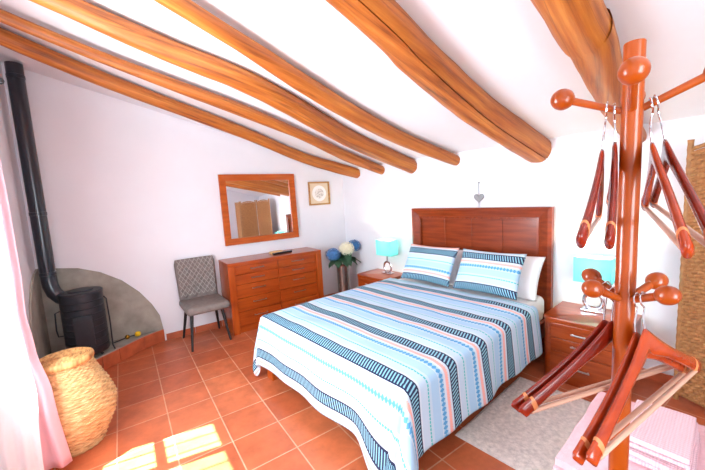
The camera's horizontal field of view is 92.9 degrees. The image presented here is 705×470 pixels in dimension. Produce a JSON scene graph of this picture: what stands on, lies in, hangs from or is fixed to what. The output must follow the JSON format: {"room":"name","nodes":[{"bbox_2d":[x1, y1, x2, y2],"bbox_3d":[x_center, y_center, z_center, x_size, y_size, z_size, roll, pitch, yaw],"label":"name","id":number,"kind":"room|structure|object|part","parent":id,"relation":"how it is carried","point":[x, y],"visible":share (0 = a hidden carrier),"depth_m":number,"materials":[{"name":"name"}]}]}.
{"room":"bedroom","nodes":[
{"label":"bedroom","id":0,"kind":"room"},
{"bbox_2d":[0,61,34,322],"bbox_3d":[-1.523,-0.068,0.800,0.160,3.150,5.786,-8,8,-34],"label":"wall","id":1,"kind":"structure","parent":0,"point":[8,157],"depth_m":2.85,"materials":[{"name":"white paint"}]},
{"bbox_3d":[-1.995,-0.816,1.734,0.280,0.036,0.035,-8,8,-34],"label":"curtain rod","id":2,"kind":"object","parent":1,"relation":"attached to","visible":0},
{"bbox_2d":[0,160,72,469],"bbox_3d":[-1.852,0.273,1.798,0.297,2.160,0.232,-8,8,-34],"label":"curtain","id":3,"kind":"object","parent":2,"relation":"hanging from","point":[32,437],"visible":1,"depth_m":1.85,"materials":[{"name":"pink fabric"}]},
{"bbox_2d":[1,62,345,340],"bbox_3d":[-1.592,-0.430,4.162,3.880,3.100,0.150,-8,8,-34],"label":"wall","id":4,"kind":"structure","parent":0,"point":[130,190],"depth_m":3.62,"materials":[{"name":"white paint"}]},
{"bbox_2d":[166,292,337,339],"bbox_3d":[-1.116,1.029,4.506,2.444,0.075,0.012,-8,8,-34],"label":"baseboard","id":5,"kind":"structure","parent":4,"relation":"attached to","point":[177,334],"depth_m":4.00,"materials":[{"name":"tile"}]},
{"bbox_2d":[218,174,298,245],"bbox_3d":[-1.178,-0.347,4.324,0.980,0.863,0.034,-8,7,-34],"label":"wall mirror","id":6,"kind":"object","parent":4,"relation":"attached to","point":[255,208],"visible":1,"depth_m":4.30,"materials":[{"name":"brown wood"}]},
{"bbox_2d":[226,180,292,238],"bbox_3d":[-1.183,-0.347,4.332,0.836,0.719,0.008,-8,7,-34],"label":"mirror glass","id":7,"kind":"object","parent":6,"relation":"attached to","point":[255,209],"depth_m":4.31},
{"bbox_2d":[308,181,329,205],"bbox_3d":[-0.477,-0.598,4.815,0.337,0.330,0.024,-8,8,-34],"label":"framed picture","id":8,"kind":"object","parent":4,"relation":"attached to","point":[318,192],"visible":1,"depth_m":4.81,"materials":[{"name":"brown wood"}]},
{"bbox_2d":[0,0,704,167],"bbox_3d":[0.189,-1.241,1.899,4.443,1.292,5.786,-8,8,-34],"label":"ceiling","id":9,"kind":"structure","parent":0,"point":[506,47],"depth_m":2.09,"materials":[{"name":"white paint"}]},
{"bbox_2d":[0,27,359,177],"bbox_3d":[-1.325,-1.148,3.545,3.734,1.129,0.347,-10,9,-44],"label":"roof beam","id":10,"kind":"structure","parent":9,"relation":"attached to","point":[12,41],"depth_m":3.03,"materials":[{"name":"brown wood"}]},
{"bbox_2d":[0,9,384,174],"bbox_3d":[-0.974,-1.117,3.146,3.786,1.117,0.211,-9,9,-42],"label":"roof beam","id":11,"kind":"structure","parent":9,"relation":"attached to","point":[218,101],"depth_m":2.73,"materials":[{"name":"brown wood"}]},
{"bbox_2d":[29,0,416,173],"bbox_3d":[-0.660,-1.093,2.708,3.809,1.168,0.286,-9,9,-43],"label":"roof beam","id":12,"kind":"structure","parent":9,"relation":"attached to","point":[134,35],"depth_m":2.33,"materials":[{"name":"brown wood"}]},
{"bbox_2d":[154,0,459,165],"bbox_3d":[-0.367,-1.084,2.281,3.873,1.146,0.324,-10,9,-44],"label":"roof beam","id":13,"kind":"structure","parent":9,"relation":"attached to","point":[189,10],"depth_m":2.29,"materials":[{"name":"brown wood"}]},
{"bbox_2d":[325,0,551,162],"bbox_3d":[0.147,-1.040,1.649,3.969,1.272,0.324,-9,9,-42],"label":"roof beam","id":14,"kind":"structure","parent":9,"relation":"attached to","point":[385,23],"depth_m":1.93,"materials":[{"name":"brown wood"}]},
{"bbox_2d":[531,0,646,142],"bbox_3d":[0.568,-1.040,1.092,4.014,1.246,0.239,-9,9,-42],"label":"roof beam","id":15,"kind":"structure","parent":9,"relation":"attached to","point":[585,31],"depth_m":1.48,"materials":[{"name":"brown wood"}]},
{"bbox_2d":[50,326,704,469],"bbox_3d":[0.381,1.302,2.198,4.830,0.100,5.936,-8,8,-34],"label":"floor","id":16,"kind":"structure","parent":0,"point":[178,408],"depth_m":2.34,"materials":[{"name":"tile"}]},
{"bbox_2d":[39,347,117,456],"bbox_3d":[-1.830,1.073,2.178,0.492,0.603,0.492,-8,8,-34],"label":"wicker basket","id":17,"kind":"object","parent":16,"relation":"on","point":[85,395],"visible":0.66,"depth_m":2.08,"materials":[{"name":"beige wicker"}]},
{"bbox_3d":[-1.846,0.794,2.146,0.308,0.041,0.308,-8,8,-34],"label":"lid","id":18,"kind":"part","parent":17,"relation":"part of","materials":[{"name":"wicker"}]},
{"bbox_2d":[29,268,164,370],"bbox_3d":[-2.360,0.784,3.201,0.971,1.000,0.703,-8,8,-34],"label":"hearth","id":19,"kind":"object","parent":16,"relation":"on","point":[130,312],"visible":0.63,"depth_m":3.41,"materials":[{"name":"concrete"}]},
{"bbox_2d":[4,61,115,354],"bbox_3d":[-2.627,-0.167,3.047,0.488,2.653,0.346,-8,8,-34],"label":"wood stove","id":20,"kind":"object","parent":19,"relation":"on","point":[82,311],"visible":0.95,"depth_m":3.02,"materials":[{"name":"black metal"}]},
{"bbox_3d":[-2.683,0.819,3.058,0.014,0.247,0.050,1,8,35],"label":"handle","id":21,"kind":"part","parent":20,"relation":"part of","materials":[{"name":"black metal"}]},
{"bbox_3d":[-2.560,0.517,3.153,0.200,0.012,0.199,-8,8,-34],"label":"cooking plate","id":22,"kind":"part","parent":20,"relation":"part of","materials":[{"name":"black metal"}]},
{"bbox_3d":[-2.444,0.884,3.056,0.140,0.290,0.018,-8,8,-34],"label":"door","id":23,"kind":"part","parent":20,"relation":"part of","materials":[{"name":"black metal"}]},
{"bbox_3d":[-2.367,0.851,3.264,0.045,0.547,0.015,-6,7,-26],"label":"rail","id":24,"kind":"part","parent":20,"relation":"part of","materials":[{"name":"black metal"}]},
{"bbox_2d":[113,331,140,342],"bbox_3d":[-2.381,1.075,3.534,0.061,0.056,0.265,3,9,44],"label":"tool","id":25,"kind":"object","parent":19,"relation":"on","point":[138,333],"visible":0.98,"depth_m":3.55,"materials":[{"name":"black metal"}]},
{"bbox_2d":[174,255,231,351],"bbox_3d":[-1.663,0.730,3.732,0.432,0.913,0.550,-8,8,-36],"label":"upholstered chair","id":26,"kind":"object","parent":16,"relation":"on","point":[196,281],"visible":1,"depth_m":3.79,"materials":[{"name":"grey fabric"}]},
{"bbox_3d":[-1.898,0.988,3.813,0.153,0.409,0.037,1,8,33],"label":"leg","id":27,"kind":"part","parent":26,"relation":"part of","materials":[{"name":"black metal"}]},
{"bbox_3d":[-1.678,1.010,3.519,0.038,0.407,0.132,-5,7,-12],"label":"leg","id":28,"kind":"part","parent":26,"relation":"part of","materials":[{"name":"black metal"}]},
{"bbox_3d":[-1.797,0.518,3.874,0.432,0.510,0.138,-8,8,-36],"label":"backrest","id":29,"kind":"part","parent":26,"relation":"part of","materials":[{"name":"grey fabric"}]},
{"bbox_3d":[-1.643,0.760,3.711,0.430,0.080,0.490,-8,8,-36],"label":"seat","id":30,"kind":"part","parent":26,"relation":"part of","materials":[{"name":"grey fabric"}]},
{"bbox_3d":[-1.626,0.950,4.014,0.037,0.409,0.153,-5,7,-16],"label":"leg","id":31,"kind":"part","parent":26,"relation":"part of","materials":[{"name":"black metal"}]},
{"bbox_3d":[-1.412,0.970,3.735,0.110,0.406,0.037,-2,7,10],"label":"leg","id":32,"kind":"part","parent":26,"relation":"part of","materials":[{"name":"black metal"}]},
{"bbox_2d":[218,247,323,335],"bbox_3d":[-1.000,0.663,4.294,1.199,0.837,0.418,-8,8,-34],"label":"dresser","id":33,"kind":"object","parent":16,"relation":"on","point":[255,286],"visible":0.91,"depth_m":4.06,"materials":[{"name":"brown wood"}]},
{"bbox_3d":[-1.461,0.746,3.985,0.078,0.795,0.412,-8,8,-34],"label":"panel","id":34,"kind":"part","parent":33,"relation":"part of","materials":[{"name":"brown wood"}]},
{"bbox_3d":[-1.131,0.382,3.966,0.516,0.100,0.017,-8,8,-34],"label":"drawer","id":35,"kind":"part","parent":33,"relation":"part of","materials":[{"name":"brown wood"}]},
{"bbox_3d":[-1.125,0.493,3.979,0.516,0.111,0.017,-8,8,-34],"label":"drawer","id":36,"kind":"part","parent":33,"relation":"part of","materials":[{"name":"brown wood"}]},
{"bbox_3d":[-1.117,0.630,3.995,0.516,0.154,0.017,-8,8,-34],"label":"drawer","id":37,"kind":"part","parent":33,"relation":"part of","materials":[{"name":"brown wood"}]},
{"bbox_3d":[-1.109,0.789,4.013,0.516,0.154,0.017,-8,8,-34],"label":"drawer","id":38,"kind":"part","parent":33,"relation":"part of","materials":[{"name":"brown wood"}]},
{"bbox_3d":[-1.099,0.952,4.032,0.516,0.164,0.017,-8,8,-34],"label":"drawer","id":39,"kind":"part","parent":33,"relation":"part of","materials":[{"name":"brown wood"}]},
{"bbox_2d":[272,250,291,254],"bbox_3d":[-0.898,0.223,4.291,0.260,0.024,0.052,-9,9,-40],"label":"remote control","id":40,"kind":"object","parent":33,"relation":"on","point":[288,251],"visible":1,"depth_m":4.25,"materials":[{"name":"black plastic"}]},
{"bbox_3d":[-0.704,0.324,4.258,0.516,0.100,0.017,-8,8,-34],"label":"drawer","id":41,"kind":"part","parent":33,"relation":"part of","materials":[{"name":"brown wood"}]},
{"bbox_3d":[-0.698,0.435,4.271,0.516,0.111,0.017,-8,8,-34],"label":"drawer","id":42,"kind":"part","parent":33,"relation":"part of","materials":[{"name":"brown wood"}]},
{"bbox_3d":[-0.691,0.572,4.287,0.516,0.154,0.017,-8,8,-34],"label":"drawer","id":43,"kind":"part","parent":33,"relation":"part of","materials":[{"name":"brown wood"}]},
{"bbox_3d":[-0.682,0.731,4.306,0.516,0.154,0.017,-8,8,-34],"label":"drawer","id":44,"kind":"part","parent":33,"relation":"part of","materials":[{"name":"brown wood"}]},
{"bbox_3d":[-0.672,0.894,4.324,0.516,0.164,0.017,-8,8,-34],"label":"drawer","id":45,"kind":"part","parent":33,"relation":"part of","materials":[{"name":"brown wood"}]},
{"bbox_3d":[-0.541,0.621,4.614,0.078,0.795,0.412,-8,8,-34],"label":"panel","id":46,"kind":"part","parent":33,"relation":"part of","materials":[{"name":"brown wood"}]},
{"bbox_2d":[336,263,349,292],"bbox_3d":[-0.124,0.689,4.803,0.194,0.570,0.194,-8,8,-34],"label":"floor vase","id":47,"kind":"object","parent":16,"relation":"on","point":[343,273],"visible":0.57,"depth_m":4.72,"materials":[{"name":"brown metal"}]},
{"bbox_2d":[325,248,347,267],"bbox_3d":[-0.180,0.476,4.718,0.335,0.620,0.372,-1,7,16],"label":"hydrangea","id":48,"kind":"object","parent":47,"relation":"in","point":[332,254],"visible":0.97,"depth_m":4.60,"materials":[{"name":"blue plant"}]},
{"bbox_2d":[332,242,356,265],"bbox_3d":[-0.101,0.430,4.787,0.375,0.686,0.315,-1,7,20],"label":"hydrangea","id":49,"kind":"object","parent":47,"relation":"in","point":[346,248],"visible":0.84,"depth_m":4.65,"materials":[{"name":"beige plant"}]},
{"bbox_2d":[343,239,360,265],"bbox_3d":[-0.057,0.419,4.840,0.398,0.692,0.338,-8,8,-34],"label":"hydrangea","id":50,"kind":"object","parent":47,"relation":"in","point":[347,257],"visible":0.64,"depth_m":4.77,"materials":[{"name":"blue plant"}]},
{"bbox_2d":[357,268,401,286],"bbox_3d":[0.372,0.750,4.348,0.444,0.500,0.538,-9,9,-40],"label":"nightstand","id":51,"kind":"object","parent":16,"relation":"on","point":[375,275],"visible":0.27,"depth_m":4.27,"materials":[{"name":"brown wood"}]},
{"bbox_3d":[0.217,0.617,4.204,0.016,0.110,0.400,-9,9,-40],"label":"drawer","id":52,"kind":"part","parent":51,"relation":"part of","materials":[{"name":"brown wood"}]},
{"bbox_2d":[376,239,397,274],"bbox_3d":[0.445,0.279,4.294,0.148,0.438,0.244,-9,9,-40],"label":"table lamp","id":53,"kind":"object","parent":51,"relation":"on","point":[384,247],"visible":1,"depth_m":4.23,"materials":[{"name":"teal fabric"}]},
{"bbox_3d":[0.438,0.159,4.280,0.148,0.195,0.244,-9,9,-40],"label":"lamp shade","id":54,"kind":"part","parent":53,"relation":"part of","materials":[{"name":"teal fabric"}]},
{"bbox_2d":[267,207,553,380],"bbox_3d":[0.513,0.493,2.903,2.054,1.327,1.570,-9,9,-40],"label":"bed","id":55,"kind":"object","parent":16,"relation":"on","point":[529,231],"visible":0.3,"depth_m":3.28,"materials":[{"name":"brown wood"}]},
{"bbox_3d":[-0.679,1.130,2.885,0.086,0.199,0.100,-9,9,-40],"label":"leg","id":56,"kind":"part","parent":55,"relation":"part of","materials":[{"name":"brown wood"}]},
{"bbox_3d":[0.954,0.275,3.919,0.020,0.977,0.322,-9,9,-40],"label":"panel","id":57,"kind":"part","parent":55,"relation":"part of","materials":[{"name":"brown wood"}]},
{"bbox_3d":[1.167,0.291,3.674,0.020,0.977,0.322,-9,9,-40],"label":"panel","id":58,"kind":"part","parent":55,"relation":"part of","materials":[{"name":"brown wood"}]},
{"bbox_2d":[400,278,543,320],"bbox_3d":[0.516,0.729,2.922,1.944,0.237,1.470,-9,9,-40],"label":"mattress","id":59,"kind":"object","parent":55,"relation":"on","point":[539,303],"visible":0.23,"depth_m":2.99,"materials":[{"name":"white fabric"}]},
{"bbox_2d":[253,278,542,469],"bbox_3d":[0.333,0.890,2.721,1.818,0.560,1.866,-9,9,-40],"label":"bedspread","id":60,"kind":"object","parent":59,"relation":"on","point":[398,364],"visible":1,"depth_m":2.17,"materials":[{"name":"fabric"}]},
{"bbox_2d":[401,244,458,286],"bbox_3d":[0.798,0.300,3.520,0.237,0.355,0.610,-9,9,-40],"label":"cushion","id":61,"kind":"object","parent":60,"relation":"on","point":[424,263],"visible":1,"depth_m":3.43,"materials":[{"name":"fabric"}]},
{"bbox_2d":[453,248,526,299],"bbox_3d":[1.219,0.334,3.026,0.233,0.355,0.600,-9,9,-40],"label":"cushion","id":62,"kind":"object","parent":60,"relation":"on","point":[493,273],"visible":1,"depth_m":2.94,"materials":[{"name":"fabric"}]},
{"bbox_2d":[449,250,462,284],"bbox_3d":[0.882,0.317,3.668,0.236,0.342,0.696,-8,8,-38],"label":"pillow","id":63,"kind":"object","parent":59,"relation":"on","point":[458,258],"visible":0.07,"depth_m":3.42,"materials":[{"name":"white fabric"}]},
{"bbox_2d":[517,256,545,300],"bbox_3d":[1.364,0.355,3.114,0.230,0.346,0.720,-9,9,-40],"label":"pillow","id":64,"kind":"object","parent":59,"relation":"on","point":[532,266],"visible":0.26,"depth_m":2.88,"materials":[{"name":"white fabric"}]},
{"bbox_3d":[1.250,0.300,3.532,0.008,0.983,1.323,-9,9,-40],"label":"moulding","id":65,"kind":"part","parent":55,"relation":"part of","materials":[{"name":"brown wood"}]},
{"bbox_3d":[1.263,0.376,3.548,0.062,1.327,1.535,-9,9,-40],"label":"headboard","id":66,"kind":"part","parent":55,"relation":"part of","materials":[{"name":"brown wood"}]},
{"bbox_3d":[1.380,0.308,3.429,0.020,0.977,0.322,-9,9,-40],"label":"panel","id":67,"kind":"part","parent":55,"relation":"part of","materials":[{"name":"brown wood"}]},
{"bbox_3d":[1.593,0.324,3.185,0.020,0.977,0.322,-9,9,-40],"label":"panel","id":68,"kind":"part","parent":55,"relation":"part of","materials":[{"name":"brown wood"}]},
{"bbox_3d":[1.011,0.924,2.371,1.992,0.140,0.030,-9,9,-40],"label":"rail","id":69,"kind":"part","parent":55,"relation":"part of","materials":[{"name":"brown wood"}]},
{"bbox_2d":[455,377,590,469],"bbox_3d":[1.203,1.201,2.143,0.933,0.021,0.664,-9,9,-40],"label":"rug","id":70,"kind":"object","parent":16,"relation":"on","point":[532,442],"visible":0.62,"depth_m":2.08,"materials":[{"name":"beige carpet"}]},
{"bbox_2d":[544,301,641,393],"bbox_3d":[1.847,0.869,2.612,0.499,0.500,0.536,-9,9,-40],"label":"nightstand","id":71,"kind":"object","parent":16,"relation":"on","point":[567,326],"visible":0.52,"depth_m":2.52,"materials":[{"name":"brown wood"}]},
{"bbox_3d":[1.686,0.999,2.481,0.016,0.190,0.398,-9,9,-40],"label":"drawer","id":72,"kind":"part","parent":71,"relation":"part of","materials":[{"name":"brown wood"}]},
{"bbox_3d":[1.677,0.850,2.463,0.016,0.100,0.398,-9,9,-40],"label":"drawer","id":73,"kind":"part","parent":71,"relation":"part of","materials":[{"name":"brown wood"}]},
{"bbox_3d":[1.671,0.739,2.450,0.016,0.110,0.398,-9,9,-40],"label":"drawer","id":74,"kind":"part","parent":71,"relation":"part of","materials":[{"name":"brown wood"}]},
{"bbox_2d":[573,254,615,314],"bbox_3d":[1.902,0.390,2.642,0.148,0.438,0.244,-9,9,-40],"label":"table lamp","id":75,"kind":"object","parent":71,"relation":"on","point":[605,265],"visible":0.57,"depth_m":2.61,"materials":[{"name":"teal fabric"}]},
{"bbox_3d":[1.895,0.269,2.628,0.148,0.195,0.244,-9,9,-40],"label":"lamp shade","id":76,"kind":"part","parent":75,"relation":"part of","materials":[{"name":"teal fabric"}]},
{"bbox_2d":[550,38,704,469],"bbox_3d":[0.539,0.534,0.683,0.365,1.751,0.365,-8,8,-34],"label":"coat stand","id":77,"kind":"object","parent":16,"relation":"on","point":[635,68],"visible":1,"depth_m":0.61,"materials":[{"name":"brown wood"}]},
{"bbox_3d":[0.412,-0.266,0.658,0.040,0.040,0.041,-8,8,-34],"label":"knob","id":78,"kind":"part","parent":77,"relation":"part of","materials":[{"name":"brown wood"}]},
{"bbox_2d":[511,281,666,411],"bbox_3d":[0.515,0.209,0.688,0.445,0.239,0.017,-5,7,-14],"label":"hanger","id":79,"kind":"object","parent":77,"relation":"hanging from","point":[542,382],"visible":0.42,"depth_m":0.67,"materials":[{"name":"brown wood"}]},
{"bbox_3d":[0.501,0.086,0.702,0.034,0.034,0.036,-8,8,-34],"label":"knob","id":80,"kind":"part","parent":77,"relation":"part of","materials":[{"name":"brown wood"}]},
{"bbox_2d":[576,101,607,247],"bbox_3d":[0.450,-0.124,0.615,0.024,0.238,0.446,2,8,39],"label":"hanger","id":81,"kind":"object","parent":77,"relation":"hanging from","point":[586,227],"visible":1,"depth_m":0.55,"materials":[{"name":"wood"}]},
{"bbox_3d":[0.443,0.099,0.619,0.036,0.034,0.034,-8,8,-34],"label":"knob","id":82,"kind":"part","parent":77,"relation":"part of","materials":[{"name":"brown wood"}]},
{"bbox_2d":[518,286,673,416],"bbox_3d":[0.521,0.214,0.673,0.445,0.231,0.017,-5,7,-15],"label":"hanger","id":83,"kind":"object","parent":77,"relation":"hanging from","point":[604,338],"visible":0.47,"depth_m":0.65,"materials":[{"name":"wood"}]},
{"bbox_2d":[604,103,617,248],"bbox_3d":[0.489,-0.123,0.632,0.016,0.239,0.444,2,8,37],"label":"hanger","id":84,"kind":"object","parent":77,"relation":"hanging from","point":[612,194],"visible":1,"depth_m":0.53,"materials":[{"name":"wood"}]},
{"bbox_2d":[572,292,689,465],"bbox_3d":[0.517,0.218,0.607,0.446,0.224,0.027,-7,8,-29],"label":"hanger","id":85,"kind":"object","parent":77,"relation":"hanging from","point":[579,452],"visible":0.76,"depth_m":0.57,"materials":[{"name":"orange wood"}]},
{"bbox_3d":[0.427,-0.249,0.509,0.041,0.040,0.040,-8,8,-34],"label":"knob","id":86,"kind":"part","parent":77,"relation":"part of","materials":[{"name":"brown wood"}]},
{"bbox_2d":[586,291,700,466],"bbox_3d":[0.527,0.213,0.597,0.445,0.221,0.034,-7,8,-29],"label":"hanger","id":87,"kind":"object","parent":77,"relation":"hanging from","point":[599,448],"visible":1,"depth_m":0.56,"materials":[{"name":"wood"}]},
{"bbox_3d":[0.585,0.088,0.645,0.036,0.034,0.034,-8,8,-34],"label":"knob","id":88,"kind":"part","parent":77,"relation":"part of","materials":[{"name":"brown wood"}]},
{"bbox_2d":[640,97,694,258],"bbox_3d":[0.528,-0.117,0.582,0.028,0.244,0.444,1,8,35],"label":"hanger","id":89,"kind":"object","parent":77,"relation":"hanging from","point":[681,238],"visible":1,"depth_m":0.51,"materials":[{"name":"wood"}]},
{"bbox_3d":[0.528,0.101,0.561,0.034,0.034,0.036,-8,8,-34],"label":"knob","id":90,"kind":"part","parent":77,"relation":"part of","materials":[{"name":"brown wood"}]},
{"bbox_2d":[649,94,704,246],"bbox_3d":[0.544,-0.119,0.580,0.044,0.246,0.444,1,8,33],"label":"hanger","id":91,"kind":"object","parent":77,"relation":"hanging from","point":[668,158],"visible":0.84,"depth_m":0.52,"materials":[{"name":"wood"}]},
{"bbox_2d":[673,139,704,407],"bbox_3d":[2.221,0.335,1.609,0.225,1.750,1.259,-4,7,-9],"label":"folding screen","id":92,"kind":"object","parent":16,"relation":"on","point":[690,335],"visible":0.69,"depth_m":2.16,"materials":[{"name":"brown wicker"}]},
{"bbox_3d":[2.189,0.265,2.221,0.035,1.750,0.035,-8,8,-34],"label":"post","id":93,"kind":"part","parent":92,"relation":"part of","materials":[{"name":"brown wicker"}]},
{"bbox_3d":[2.281,1.105,2.105,0.023,0.024,0.434,-5,7,-12],"label":"rail","id":94,"kind":"part","parent":92,"relation":"part of","materials":[{"name":"brown wicker"}]},
{"bbox_3d":[2.189,-0.541,1.914,0.025,0.066,0.439,-5,7,-12],"label":"scalloped rail","id":95,"kind":"part","parent":92,"relation":"part of","materials":[{"name":"brown wood"}]},
{"bbox_3d":[1.208,1.098,1.276,0.600,0.426,0.550,-9,9,-40],"label":"bench","id":96,"kind":"object","parent":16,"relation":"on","visible":0},
{"bbox_2d":[553,392,704,469],"bbox_3d":[1.184,0.851,1.256,0.621,0.070,0.580,-9,9,-40],"label":"towel","id":97,"kind":"object","parent":96,"relation":"on","point":[564,460],"visible":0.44,"depth_m":1.28,"materials":[{"name":"pink fabric"}]},
{"bbox_2d":[629,432,700,469],"bbox_3d":[1.169,0.790,1.275,0.315,0.038,0.204,-9,9,-40],"label":"towel","id":98,"kind":"object","parent":97,"relation":"on","point":[640,457],"visible":0.3,"depth_m":1.19,"materials":[{"name":"pink fabric"}]},
{"bbox_2d":[629,399,697,469],"bbox_3d":[1.175,0.744,1.278,0.307,0.043,0.190,-9,9,-40],"label":"towel","id":99,"kind":"object","parent":98,"relation":"on","point":[669,435],"visible":0.74,"depth_m":1.23,"materials":[{"name":"pink fabric"}]},
{"bbox_2d":[342,115,704,375],"bbox_3d":[1.834,-0.081,2.983,0.150,2.300,5.820,-9,9,-40],"label":"wall","id":100,"kind":"structure","parent":0,"point":[377,206],"depth_m":2.96,"materials":[{"name":"white paint"}]},
{"bbox_2d":[474,182,483,202],"bbox_3d":[1.291,-0.417,3.423,0.020,0.246,0.105,-9,9,-40],"label":"heart ornament","id":101,"kind":"object","parent":100,"relation":"attached to","point":[478,198],"visible":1,"depth_m":3.42,"materials":[{"name":"grey metal"}]},
{"bbox_2d":[642,368,673,383],"bbox_3d":[1.858,1.034,3.032,0.012,0.075,5.810,-9,9,-40],"label":"baseboard","id":102,"kind":"structure","parent":100,"relation":"attached to","point":[660,377],"depth_m":2.51,"materials":[{"name":"ceramic"}]}
]}

